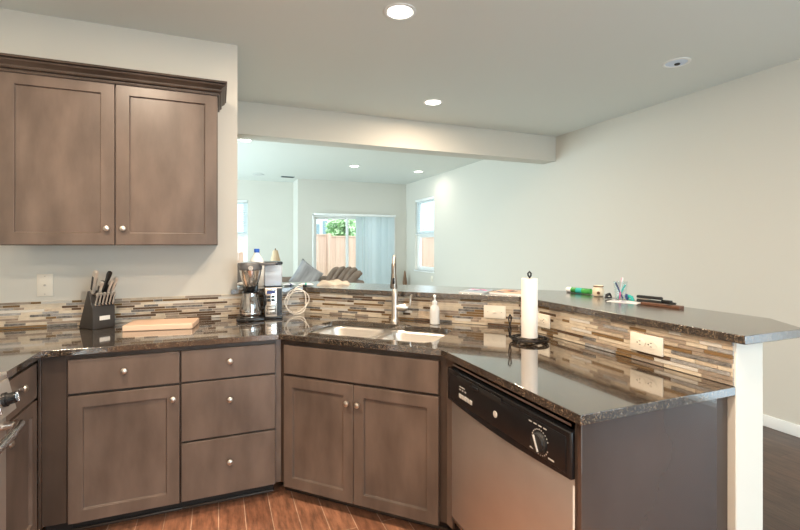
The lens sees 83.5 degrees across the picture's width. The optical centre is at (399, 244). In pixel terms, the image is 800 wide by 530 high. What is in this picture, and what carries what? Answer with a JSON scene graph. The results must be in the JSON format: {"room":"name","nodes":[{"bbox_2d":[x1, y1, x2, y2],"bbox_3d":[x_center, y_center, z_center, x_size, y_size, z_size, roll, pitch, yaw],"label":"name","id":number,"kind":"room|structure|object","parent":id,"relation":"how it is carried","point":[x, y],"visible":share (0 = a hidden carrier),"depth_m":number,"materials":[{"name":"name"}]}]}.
{"room":"kitchen","nodes":[
{"label":"kitchen","id":0,"kind":"room"},
{"bbox_2d":[0,8,236,483],"bbox_3d":[-2.079,0.026,3.427,1.518,2.746,1.468,0,0,-22],"label":"wall","id":1,"kind":"structure","parent":0,"point":[141,270],"depth_m":2.80,"materials":[{"name":"grey paint"}]},
{"bbox_2d":[37,274,52,296],"bbox_3d":[-2.082,0.239,2.627,0.077,0.130,0.013,0,0,-22],"label":"cable plate","id":2,"kind":"object","parent":1,"relation":"attached to","point":[44,281],"visible":1,"depth_m":2.63,"materials":[{"name":"beige plastic"}]},
{"bbox_2d":[0,53,226,244],"bbox_3d":[-1.621,-0.476,2.601,1.147,0.962,0.404,0,0,-22],"label":"upper cabinet","id":3,"kind":"object","parent":1,"relation":"attached to","point":[91,154],"visible":1,"depth_m":2.44,"materials":[{"name":"brown wood"}]},
{"bbox_2d":[0,292,303,328],"bbox_3d":[-1.593,0.408,2.825,1.962,0.151,0.010,0,0,-22],"label":"tile backsplash","id":4,"kind":"structure","parent":1,"relation":"attached to","point":[13,315],"depth_m":2.81,"materials":[{"name":"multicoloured tile"}]},
{"bbox_2d":[237,180,292,276],"bbox_3d":[-4.142,0.026,9.085,4.140,2.746,0.150,0,0,-22],"label":"wall","id":5,"kind":"structure","parent":0,"point":[270,203],"depth_m":9.56,"materials":[{"name":"grey paint"}]},
{"bbox_2d":[237,200,247,261],"bbox_3d":[-3.624,-0.184,9.273,0.940,1.495,0.150,0,0,-22],"label":"window","id":6,"kind":"structure","parent":5,"relation":"in","point":[245,237],"depth_m":9.43,"materials":[{"name":"white"}]},
{"bbox_2d":[237,200,246,234],"bbox_3d":[-3.613,-0.565,9.243,0.880,0.728,0.047,0,0,-22],"label":"horizontal blind","id":7,"kind":"object","parent":6,"relation":"attached to","point":[241,201],"visible":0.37,"depth_m":9.36,"materials":[{"name":"white plastic"}]},
{"bbox_2d":[293,180,296,274],"bbox_3d":[-2.181,0.026,9.544,0.120,2.746,0.470,0,0,-22],"label":"wall","id":8,"kind":"structure","parent":0,"point":[294,182],"depth_m":9.55,"materials":[{"name":"grey paint"}]},
{"bbox_2d":[297,179,405,284],"bbox_3d":[-1.006,0.026,9.691,2.408,2.746,0.140,0,0,-22],"label":"wall","id":9,"kind":"structure","parent":0,"point":[313,196],"depth_m":9.59,"materials":[{"name":"grey paint"}]},
{"bbox_2d":[312,213,394,268],"bbox_3d":[-0.987,0.376,9.685,1.840,2.045,0.145,0,0,-22],"label":"door","id":10,"kind":"structure","parent":9,"relation":"in","point":[314,217],"depth_m":9.51,"materials":[{"name":"white"}]},
{"bbox_2d":[314,213,395,283],"bbox_3d":[-0.938,0.359,9.579,1.810,2.020,0.062,0,0,-22],"label":"vertical blind","id":11,"kind":"object","parent":9,"relation":"attached to","point":[378,230],"visible":0.74,"depth_m":9.73,"materials":[{"name":"white"}]},
{"bbox_2d":[0,0,799,184],"bbox_3d":[-0.707,-1.387,3.679,6.650,0.080,12.750,0,0,-22],"label":"ceiling","id":12,"kind":"structure","parent":0,"point":[554,68],"depth_m":3.19,"materials":[{"name":"white paint"}]},
{"bbox_2d":[237,139,252,141],"bbox_3d":[-1.999,-1.343,5.776,0.188,0.008,0.188,0,0,-22],"label":"recessed light","id":13,"kind":"object","parent":12,"relation":"in","point":[241,140],"visible":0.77,"depth_m":5.78,"materials":[{"name":"white"}]},
{"bbox_2d":[237,101,555,163],"bbox_3d":[0.148,-1.194,4.997,3.790,0.308,0.227,0,0,-22],"label":"beam","id":14,"kind":"structure","parent":12,"relation":"attached to","point":[255,121],"depth_m":4.77,"materials":[{"name":"grey paint"}]},
{"bbox_2d":[384,3,415,19],"bbox_3d":[0.000,-1.343,2.590,0.188,0.008,0.188,0,0,-22],"label":"recessed light","id":15,"kind":"object","parent":12,"relation":"in","point":[395,11],"visible":1,"depth_m":2.58,"materials":[{"name":"white"}]},
{"bbox_2d":[388,6,411,17],"bbox_3d":[0.000,-1.344,2.590,0.143,0.005,0.143,0,0,40],"label":"diffuser","id":16,"kind":"object","parent":15,"relation":"attached to","point":[393,11],"depth_m":2.59,"materials":[{"name":"white plastic"}]},
{"bbox_2d":[423,99,442,105],"bbox_3d":[0.312,-1.343,4.236,0.188,0.008,0.188,0,0,-22],"label":"recessed light","id":17,"kind":"object","parent":12,"relation":"in","point":[432,102],"visible":1,"depth_m":4.23,"materials":[{"name":"white"}]},
{"bbox_2d":[425,100,440,104],"bbox_3d":[0.312,-1.344,4.236,0.143,0.005,0.143,0,0,40],"label":"diffuser","id":18,"kind":"object","parent":17,"relation":"attached to","point":[427,102],"depth_m":4.23,"materials":[{"name":"white plastic"}]},
{"bbox_2d":[662,57,691,67],"bbox_3d":[2.046,-1.342,3.316,0.188,0.010,0.188,0,0,-22],"label":"recessed light","id":19,"kind":"object","parent":12,"relation":"in","point":[676,62],"visible":1,"depth_m":3.31,"materials":[{"name":"white metal"}]},
{"bbox_2d":[37,426,799,529],"bbox_3d":[-0.707,1.439,3.679,6.650,0.080,12.750,0,0,-22],"label":"floor","id":20,"kind":"structure","parent":0,"point":[279,509],"depth_m":2.34,"materials":[{"name":"brown wood"}]},
{"bbox_2d":[0,372,24,529],"bbox_3d":[-1.598,0.909,1.242,0.714,0.920,0.758,0,0,-22],"label":"range","id":21,"kind":"object","parent":20,"relation":"on","point":[8,398],"visible":1,"depth_m":1.65,"materials":[{"name":"silver metal"}]},
{"bbox_2d":[0,372,6,380],"bbox_3d":[-1.637,0.492,1.226,0.630,0.022,0.758,0,0,-22],"label":"cooktop","id":22,"kind":"object","parent":21,"relation":"in","point":[3,375],"depth_m":1.67,"materials":[{"name":"silver metal"}]},
{"bbox_2d":[6,363,36,529],"bbox_3d":[-1.852,0.957,1.765,0.631,0.881,0.387,0,0,-22],"label":"base cabinet","id":23,"kind":"object","parent":20,"relation":"on","point":[21,454],"visible":0.76,"depth_m":1.93,"materials":[{"name":"brown wood"}]},
{"bbox_2d":[38,356,71,529],"bbox_3d":[-1.632,0.957,2.126,0.105,0.881,0.115,0,0,-22],"label":"filler panel","id":24,"kind":"object","parent":20,"relation":"on","point":[52,371],"visible":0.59,"depth_m":2.09,"materials":[{"name":"brown wood"}]},
{"bbox_2d":[67,347,181,529],"bbox_3d":[-1.446,0.957,2.451,0.483,0.881,0.651,0,0,-22],"label":"base cabinet","id":25,"kind":"object","parent":20,"relation":"on","point":[124,407],"visible":0.96,"depth_m":2.18,"materials":[{"name":"brown wood"}]},
{"bbox_2d":[181,340,274,509],"bbox_3d":[-1.005,0.957,2.630,0.468,0.881,0.651,0,0,-22],"label":"base cabinet","id":26,"kind":"object","parent":20,"relation":"on","point":[228,389],"visible":0.96,"depth_m":2.35,"materials":[{"name":"brown wood"}]},
{"bbox_2d":[275,339,454,529],"bbox_3d":[-0.104,0.957,2.538,1.096,0.881,0.651,0,0,23],"label":"base cabinet","id":27,"kind":"object","parent":20,"relation":"on","point":[362,428],"depth_m":2.25,"materials":[{"name":"brown wood"}]},
{"bbox_2d":[0,312,735,424],"bbox_3d":[-0.680,0.500,1.994,3.032,0.030,2.236,0,0,-22],"label":"countertop","id":28,"kind":"structure","parent":27,"relation":"on","point":[582,384],"depth_m":2.03,"materials":[{"name":"stone"}]},
{"bbox_2d":[79,290,114,329],"bbox_3d":[-1.774,0.375,2.623,0.155,0.217,0.120,0,0,30],"label":"knife block","id":29,"kind":"object","parent":28,"relation":"on","point":[98,317],"visible":0.83,"depth_m":2.57,"materials":[{"name":"black wood"}]},
{"bbox_2d":[90,270,98,295],"bbox_3d":[-1.739,0.218,2.548,0.090,0.145,0.026,0,0,41],"label":"knife","id":30,"kind":"object","parent":29,"relation":"in","point":[95,273],"visible":1,"depth_m":2.54,"materials":[{"name":"silver metal"}]},
{"bbox_2d":[94,293,98,306],"bbox_3d":[-1.721,0.313,2.540,0.051,0.082,0.011,0,0,30],"label":"steak knife","id":31,"kind":"object","parent":29,"relation":"in","point":[97,294],"visible":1,"depth_m":2.54,"materials":[{"name":"silver metal"}]},
{"bbox_2d":[97,292,102,305],"bbox_3d":[-1.712,0.313,2.556,0.051,0.082,0.011,0,0,30],"label":"steak knife","id":32,"kind":"object","parent":29,"relation":"in","point":[101,293],"visible":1,"depth_m":2.55,"materials":[{"name":"silver metal"}]},
{"bbox_2d":[97,281,103,297],"bbox_3d":[-1.718,0.265,2.563,0.072,0.116,0.019,0,0,30],"label":"carving knife","id":33,"kind":"object","parent":29,"relation":"in","point":[101,283],"visible":0.61,"depth_m":2.55,"materials":[{"name":"silver metal"}]},
{"bbox_2d":[101,292,105,305],"bbox_3d":[-1.703,0.313,2.572,0.051,0.082,0.011,0,0,30],"label":"steak knife","id":34,"kind":"object","parent":29,"relation":"in","point":[104,293],"visible":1,"depth_m":2.57,"materials":[{"name":"silver metal"}]},
{"bbox_2d":[102,271,111,292],"bbox_3d":[-1.707,0.221,2.610,0.083,0.135,0.022,0,0,24],"label":"bread knife","id":35,"kind":"object","parent":29,"relation":"in","point":[109,273],"visible":0.62,"depth_m":2.60,"materials":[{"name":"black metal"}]},
{"bbox_2d":[104,292,109,305],"bbox_3d":[-1.694,0.313,2.588,0.051,0.082,0.011,0,0,30],"label":"steak knife","id":36,"kind":"object","parent":29,"relation":"in","point":[107,293],"visible":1,"depth_m":2.58,"materials":[{"name":"silver metal"}]},
{"bbox_2d":[105,279,113,296],"bbox_3d":[-1.693,0.264,2.602,0.076,0.123,0.020,0,0,19],"label":"knife","id":37,"kind":"object","parent":29,"relation":"in","point":[111,281],"visible":0.67,"depth_m":2.59,"materials":[{"name":"silver metal"}]},
{"bbox_2d":[107,291,112,304],"bbox_3d":[-1.684,0.313,2.603,0.051,0.082,0.011,0,0,30],"label":"steak knife","id":38,"kind":"object","parent":29,"relation":"in","point":[111,292],"visible":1,"depth_m":2.60,"materials":[{"name":"silver metal"}]},
{"bbox_2d":[111,291,115,304],"bbox_3d":[-1.675,0.313,2.619,0.051,0.082,0.011,0,0,30],"label":"steak knife","id":39,"kind":"object","parent":29,"relation":"in","point":[114,292],"visible":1,"depth_m":2.62,"materials":[{"name":"silver metal"}]},
{"bbox_2d":[110,277,118,291],"bbox_3d":[-1.685,0.251,2.629,0.079,0.124,0.024,0,0,15],"label":"knife","id":40,"kind":"object","parent":29,"relation":"in","point":[115,279],"visible":0.52,"depth_m":2.62,"materials":[{"name":"silver metal"}]},
{"bbox_2d":[122,318,198,331],"bbox_3d":[-1.392,0.468,2.630,0.362,0.032,0.210,0,0,-14],"label":"cutting board","id":41,"kind":"object","parent":28,"relation":"on","point":[178,323],"visible":1,"depth_m":2.56,"materials":[{"name":"brown wood"}]},
{"bbox_2d":[236,261,282,321],"bbox_3d":[-0.917,0.297,2.930,0.285,0.374,0.222,0,0,-19],"label":"coffee maker","id":42,"kind":"object","parent":28,"relation":"on","point":[250,272],"visible":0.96,"depth_m":2.90,"materials":[{"name":"silver plastic"}]},
{"bbox_2d":[239,270,261,286],"bbox_3d":[-0.960,0.215,2.879,0.136,0.102,0.136,0,0,-19],"label":"basket","id":43,"kind":"object","parent":42,"relation":"on","point":[250,278],"depth_m":2.83,"materials":[{"name":"silver metal"}]},
{"bbox_2d":[239,291,265,316],"bbox_3d":[-0.956,0.379,2.885,0.153,0.156,0.142,0,0,-33],"label":"coffee carafe","id":44,"kind":"object","parent":42,"relation":"on","point":[253,312],"visible":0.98,"depth_m":2.86,"materials":[{"name":"silver glass"}]},
{"bbox_2d":[284,284,309,314],"bbox_3d":[-0.705,0.384,3.124,0.101,0.194,0.195,0,0,37],"label":"power cord","id":45,"kind":"object","parent":28,"relation":"on","point":[303,285],"visible":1,"depth_m":3.11,"materials":[{"name":"beige plastic"}]},
{"bbox_2d":[309,325,445,342],"bbox_3d":[-0.133,0.610,2.535,0.843,0.190,0.458,0,0,23],"label":"sink","id":46,"kind":"object","parent":28,"relation":"in","point":[344,330],"visible":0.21,"depth_m":2.69,"materials":[{"name":"white metal"}]},
{"bbox_2d":[390,255,412,321],"bbox_3d":[-0.026,0.275,2.765,0.128,0.420,0.190,0,0,38],"label":"faucet","id":47,"kind":"object","parent":28,"relation":"on","point":[396,307],"visible":1,"depth_m":2.79,"materials":[{"name":"silver metal"}]},
{"bbox_2d":[430,295,439,324],"bbox_3d":[0.210,0.394,2.716,0.055,0.182,0.054,0,0,-38],"label":"soap bottle","id":48,"kind":"object","parent":28,"relation":"on","point":[434,309],"visible":1,"depth_m":2.70,"materials":[{"name":"white plastic"}]},
{"bbox_2d":[508,271,549,343],"bbox_3d":[0.647,0.308,2.240,0.194,0.353,0.192,0,0,-22],"label":"paper towel holder","id":49,"kind":"object","parent":28,"relation":"on","point":[545,339],"visible":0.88,"depth_m":2.23,"materials":[{"name":"black metal"}]},
{"bbox_2d":[521,278,537,338],"bbox_3d":[0.647,0.316,2.240,0.080,0.293,0.080,0,0,-22],"label":"paper towel roll","id":50,"kind":"object","parent":49,"relation":"on","point":[529,287],"visible":0.99,"depth_m":2.21,"materials":[{"name":"white paper"}]},
{"bbox_2d":[448,363,574,529],"bbox_3d":[0.636,0.953,1.787,0.644,0.852,0.769,0,0,-22],"label":"dishwasher","id":51,"kind":"object","parent":20,"relation":"on","point":[513,456],"visible":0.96,"depth_m":1.64,"materials":[{"name":"silver metal"}]},
{"bbox_2d":[575,397,726,529],"bbox_3d":[0.825,0.957,1.433,0.656,0.881,0.026,0,0,-22],"label":"end panel","id":52,"kind":"object","parent":20,"relation":"on","point":[665,469],"visible":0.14,"depth_m":1.41,"materials":[{"name":"brown wood"}]},
{"bbox_2d":[284,295,762,529],"bbox_3d":[0.234,0.865,2.629,2.905,1.067,0.813,0,0,34],"label":"wall","id":53,"kind":"structure","parent":0,"point":[744,409],"depth_m":1.55,"materials":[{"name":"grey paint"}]},
{"bbox_2d":[304,291,519,326],"bbox_3d":[0.011,0.408,2.902,1.497,0.151,0.010,0,0,23],"label":"tile backsplash","id":54,"kind":"structure","parent":53,"relation":"attached to","point":[465,311],"depth_m":2.87,"materials":[{"name":"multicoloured tile"}]},
{"bbox_2d":[484,305,505,318],"bbox_3d":[0.560,0.401,2.655,0.130,0.075,0.016,0,0,23],"label":"wall switch","id":55,"kind":"object","parent":54,"relation":"attached to","point":[499,312],"visible":1,"depth_m":2.65,"materials":[{"name":"beige plastic"}]},
{"bbox_2d":[231,281,799,344],"bbox_3d":[0.258,0.317,2.767,3.273,0.030,1.162,0,0,34],"label":"bar","id":56,"kind":"object","parent":53,"relation":"on","point":[729,327],"visible":0.82,"depth_m":2.02,"materials":[{"name":"stone"}]},
{"bbox_2d":[250,249,263,285],"bbox_3d":[-1.044,0.166,3.267,0.100,0.271,0.100,0,0,-22],"label":"water jug","id":57,"kind":"object","parent":56,"relation":"on","point":[256,257],"visible":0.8,"depth_m":3.25,"materials":[{"name":"white plastic"}]},
{"bbox_2d":[317,279,349,285],"bbox_3d":[-0.497,0.283,3.359,0.252,0.044,0.162,0,0,-2],"label":"folded cloth","id":58,"kind":"object","parent":56,"relation":"on","point":[336,282],"visible":1,"depth_m":3.30,"materials":[{"name":"beige fabric"}]},
{"bbox_2d":[459,289,493,293],"bbox_3d":[0.491,0.298,2.864,0.160,0.007,0.220,0,0,30],"label":"magazine","id":59,"kind":"object","parent":56,"relation":"on","point":[476,291],"visible":1,"depth_m":2.81,"materials":[{"name":"white paper"}]},
{"bbox_2d":[489,289,520,295],"bbox_3d":[0.690,0.295,2.760,0.200,0.012,0.220,0,0,36],"label":"magazine","id":60,"kind":"object","parent":56,"relation":"on","point":[503,291],"visible":0.85,"depth_m":2.70,"materials":[{"name":"white paper"}]},
{"bbox_2d":[566,287,591,294],"bbox_3d":[1.099,0.283,2.757,0.036,0.036,0.167,0,0,-34],"label":"roll","id":61,"kind":"object","parent":56,"relation":"on","point":[568,289],"visible":0.99,"depth_m":2.74,"materials":[{"name":"green plastic"}]},
{"bbox_2d":[592,285,604,296],"bbox_3d":[1.155,0.270,2.609,0.066,0.063,0.066,0,0,-22],"label":"ceramic jar","id":62,"kind":"object","parent":56,"relation":"on","point":[598,290],"visible":1,"depth_m":2.58,"materials":[{"name":"beige ceramic"}]},
{"bbox_2d":[605,293,611,298],"bbox_3d":[1.153,0.283,2.482,0.051,0.033,0.018,0,0,-22],"label":"hair clip","id":63,"kind":"object","parent":56,"relation":"on","point":[607,294],"visible":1,"depth_m":2.48,"materials":[{"name":"black plastic"}]},
{"bbox_2d":[606,300,639,303],"bbox_3d":[1.180,0.301,2.349,0.100,0.002,0.150,0,0,-42],"label":"paper sheet","id":64,"kind":"object","parent":56,"relation":"on","point":[617,301],"visible":0.87,"depth_m":2.36,"materials":[{"name":"white paper"}]},
{"bbox_2d":[627,295,634,300],"bbox_3d":[1.227,0.283,2.385,0.018,0.033,0.051,0,0,-12],"label":"hair clip","id":65,"kind":"object","parent":56,"relation":"on","point":[629,296],"visible":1,"depth_m":2.37,"materials":[{"name":"teal plastic"}]},
{"bbox_2d":[636,295,676,304],"bbox_3d":[1.287,0.282,2.259,0.046,0.036,0.203,0,0,-29],"label":"iron","id":66,"kind":"object","parent":56,"relation":"on","point":[640,298],"visible":0.74,"depth_m":2.27,"materials":[{"name":"black"}]},
{"bbox_2d":[640,302,683,308],"bbox_3d":[1.268,0.294,2.170,0.044,0.014,0.199,0,0,-32],"label":"case","id":67,"kind":"object","parent":56,"relation":"on","point":[673,306],"visible":1,"depth_m":2.15,"materials":[{"name":"brown leather"}]},
{"bbox_2d":[520,302,734,385],"bbox_3d":[0.920,0.408,2.069,0.010,0.151,1.164,0,0,-22],"label":"tile backsplash","id":68,"kind":"structure","parent":53,"relation":"attached to","point":[707,358],"depth_m":1.81,"materials":[{"name":"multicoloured tile"}]},
{"bbox_2d":[538,313,549,328],"bbox_3d":[0.764,0.411,2.426,0.010,0.072,0.135,0,0,-22],"label":"wall outlet","id":69,"kind":"object","parent":68,"relation":"attached to","point":[543,320],"visible":0.68,"depth_m":2.40,"materials":[{"name":"beige plastic"}]},
{"bbox_2d":[541,318,546,324],"bbox_3d":[0.771,0.411,2.401,0.002,0.038,0.048,0,0,-22],"label":"receptacle","id":70,"kind":"object","parent":69,"relation":"attached to","point":[543,320],"depth_m":2.40,"materials":[{"name":"white plastic"}]},
{"bbox_2d":[630,332,662,356],"bbox_3d":[1.005,0.406,1.831,0.010,0.074,0.150,0,0,-22],"label":"wall outlet","id":71,"kind":"object","parent":68,"relation":"attached to","point":[645,343],"visible":1,"depth_m":1.82,"materials":[{"name":"beige plastic"}]},
{"bbox_2d":[635,338,644,346],"bbox_3d":[0.993,0.406,1.854,0.002,0.038,0.048,0,0,-22],"label":"receptacle","id":72,"kind":"object","parent":71,"relation":"attached to","point":[639,342],"depth_m":1.85,"materials":[{"name":"white plastic"}]},
{"bbox_2d":[646,340,656,349],"bbox_3d":[1.012,0.406,1.806,0.002,0.038,0.048,0,0,-22],"label":"receptacle","id":73,"kind":"object","parent":71,"relation":"attached to","point":[650,344],"depth_m":1.80,"materials":[{"name":"white plastic"}]},
{"bbox_2d":[406,59,799,424],"bbox_3d":[2.308,0.026,4.899,0.140,2.746,12.750,0,0,-22],"label":"wall","id":74,"kind":"structure","parent":0,"point":[692,200],"depth_m":4.26,"materials":[{"name":"grey paint"}]},
{"bbox_2d":[414,199,433,272],"bbox_3d":[0.545,-0.194,9.214,0.150,1.515,0.956,0,0,-22],"label":"window","id":75,"kind":"structure","parent":74,"relation":"in","point":[420,268],"depth_m":9.57,"materials":[{"name":"white"}]},
{"bbox_2d":[415,196,433,234],"bbox_3d":[0.516,-0.575,9.202,0.047,0.748,0.896,0,0,-22],"label":"horizontal blind","id":76,"kind":"object","parent":75,"relation":"attached to","point":[432,197],"visible":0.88,"depth_m":9.18,"materials":[{"name":"white plastic"}]},
{"bbox_2d":[763,414,799,437],"bbox_3d":[1.898,1.355,5.707,0.014,0.088,9.396,0,0,-22],"label":"baseboard","id":77,"kind":"structure","parent":74,"relation":"attached to","point":[790,428],"depth_m":3.34,"materials":[{"name":"white"}]},
{"bbox_3d":[-2.081,1.392,7.028,6.397,0.012,5.190,0,0,-22],"label":"floor","id":78,"kind":"structure","parent":0,"visible":0},
{"bbox_2d":[237,263,241,282],"bbox_3d":[-2.840,0.854,7.082,0.900,1.090,0.900,0,0,-12],"label":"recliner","id":79,"kind":"object","parent":78,"relation":"on","point":[238,271],"visible":0.02,"depth_m":7.34,"materials":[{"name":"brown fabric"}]},
{"bbox_2d":[282,266,363,282],"bbox_3d":[-1.492,0.904,8.469,1.550,0.989,0.860,0,0,-22],"label":"sofa","id":80,"kind":"object","parent":78,"relation":"on","point":[350,274],"visible":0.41,"depth_m":8.40,"materials":[{"name":"beige fabric"}]},
{"bbox_2d":[289,259,322,281],"bbox_3d":[-1.711,0.599,8.197,0.699,0.692,0.182,0,0,-36],"label":"throw pillow","id":81,"kind":"object","parent":80,"relation":"on","point":[305,272],"visible":0.7,"depth_m":8.14,"materials":[{"name":"grey fabric"}]},
{"bbox_2d":[326,267,338,280],"bbox_3d":[-1.312,0.731,8.402,0.372,0.630,0.102,0,0,-22],"label":"cushion","id":82,"kind":"object","parent":80,"relation":"on","point":[333,274],"depth_m":8.37,"materials":[{"name":"beige fabric"}]},
{"bbox_2d":[331,266,345,279],"bbox_3d":[-1.211,0.729,8.412,0.411,0.638,0.106,0,0,-22],"label":"cushion","id":83,"kind":"object","parent":80,"relation":"on","point":[339,273],"depth_m":8.39,"materials":[{"name":"beige fabric"}]},
{"bbox_2d":[337,267,351,280],"bbox_3d":[-1.099,0.733,8.428,0.433,0.630,0.110,0,0,-22],"label":"cushion","id":84,"kind":"object","parent":80,"relation":"on","point":[343,273],"depth_m":8.40,"materials":[{"name":"beige fabric"}]},
{"bbox_2d":[342,267,357,280],"bbox_3d":[-0.997,0.739,8.438,0.407,0.618,0.118,0,0,-22],"label":"cushion","id":85,"kind":"object","parent":80,"relation":"on","point":[348,273],"depth_m":8.41,"materials":[{"name":"beige fabric"}]},
{"bbox_2d":[348,270,361,282],"bbox_3d":[-0.916,0.773,8.441,0.428,0.561,0.153,0,0,-22],"label":"cushion","id":86,"kind":"object","parent":80,"relation":"on","point":[353,275],"depth_m":8.41,"materials":[{"name":"beige fabric"}]},
{"bbox_2d":[403,271,406,284],"bbox_3d":[0.107,0.984,9.861,0.180,0.830,0.180,0,0,-22],"label":"ornament","id":87,"kind":"object","parent":78,"relation":"on","point":[404,276],"visible":0.27,"depth_m":9.83,"materials":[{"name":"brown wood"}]},
{"bbox_3d":[-2.130,1.056,7.660,0.500,0.685,0.500,0,0,-22],"label":"side table","id":88,"kind":"object","parent":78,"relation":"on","visible":0},
{"bbox_2d":[270,248,279,260],"bbox_3d":[-2.130,0.388,7.660,0.230,0.650,0.230,0,0,-22],"label":"table lamp","id":89,"kind":"object","parent":88,"relation":"on","point":[275,255],"visible":0.41,"depth_m":7.61,"materials":[{"name":"beige"}]},
{"label":"outside","id":90,"kind":"structure","parent":0,"visible":0},
{"bbox_3d":[-5.494,1.609,21.564,22.000,0.180,23.900,0,0,-22],"label":"ground","id":91,"kind":"structure","parent":90,"visible":0},
{"bbox_2d":[316,219,327,233],"bbox_3d":[-7.270,-1.706,28.883,5.200,6.450,5.800,0,0,-22],"label":"house","id":92,"kind":"structure","parent":91,"relation":"on","point":[320,223],"depth_m":27.16,"materials":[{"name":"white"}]},
{"bbox_2d":[237,234,433,279],"bbox_3d":[-1.870,0.599,13.279,12.500,1.840,0.120,0,0,-22],"label":"fence","id":93,"kind":"object","parent":91,"relation":"on","point":[330,250],"visible":0.11,"depth_m":13.26,"materials":[{"name":"brown wood"}]},
{"bbox_2d":[324,219,362,235],"bbox_3d":[-2.146,0.131,17.274,1.530,2.788,1.616,0,0,-22],"label":"tree","id":94,"kind":"object","parent":91,"relation":"on","point":[336,227],"visible":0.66,"depth_m":16.78,"materials":[{"name":"green plant"}]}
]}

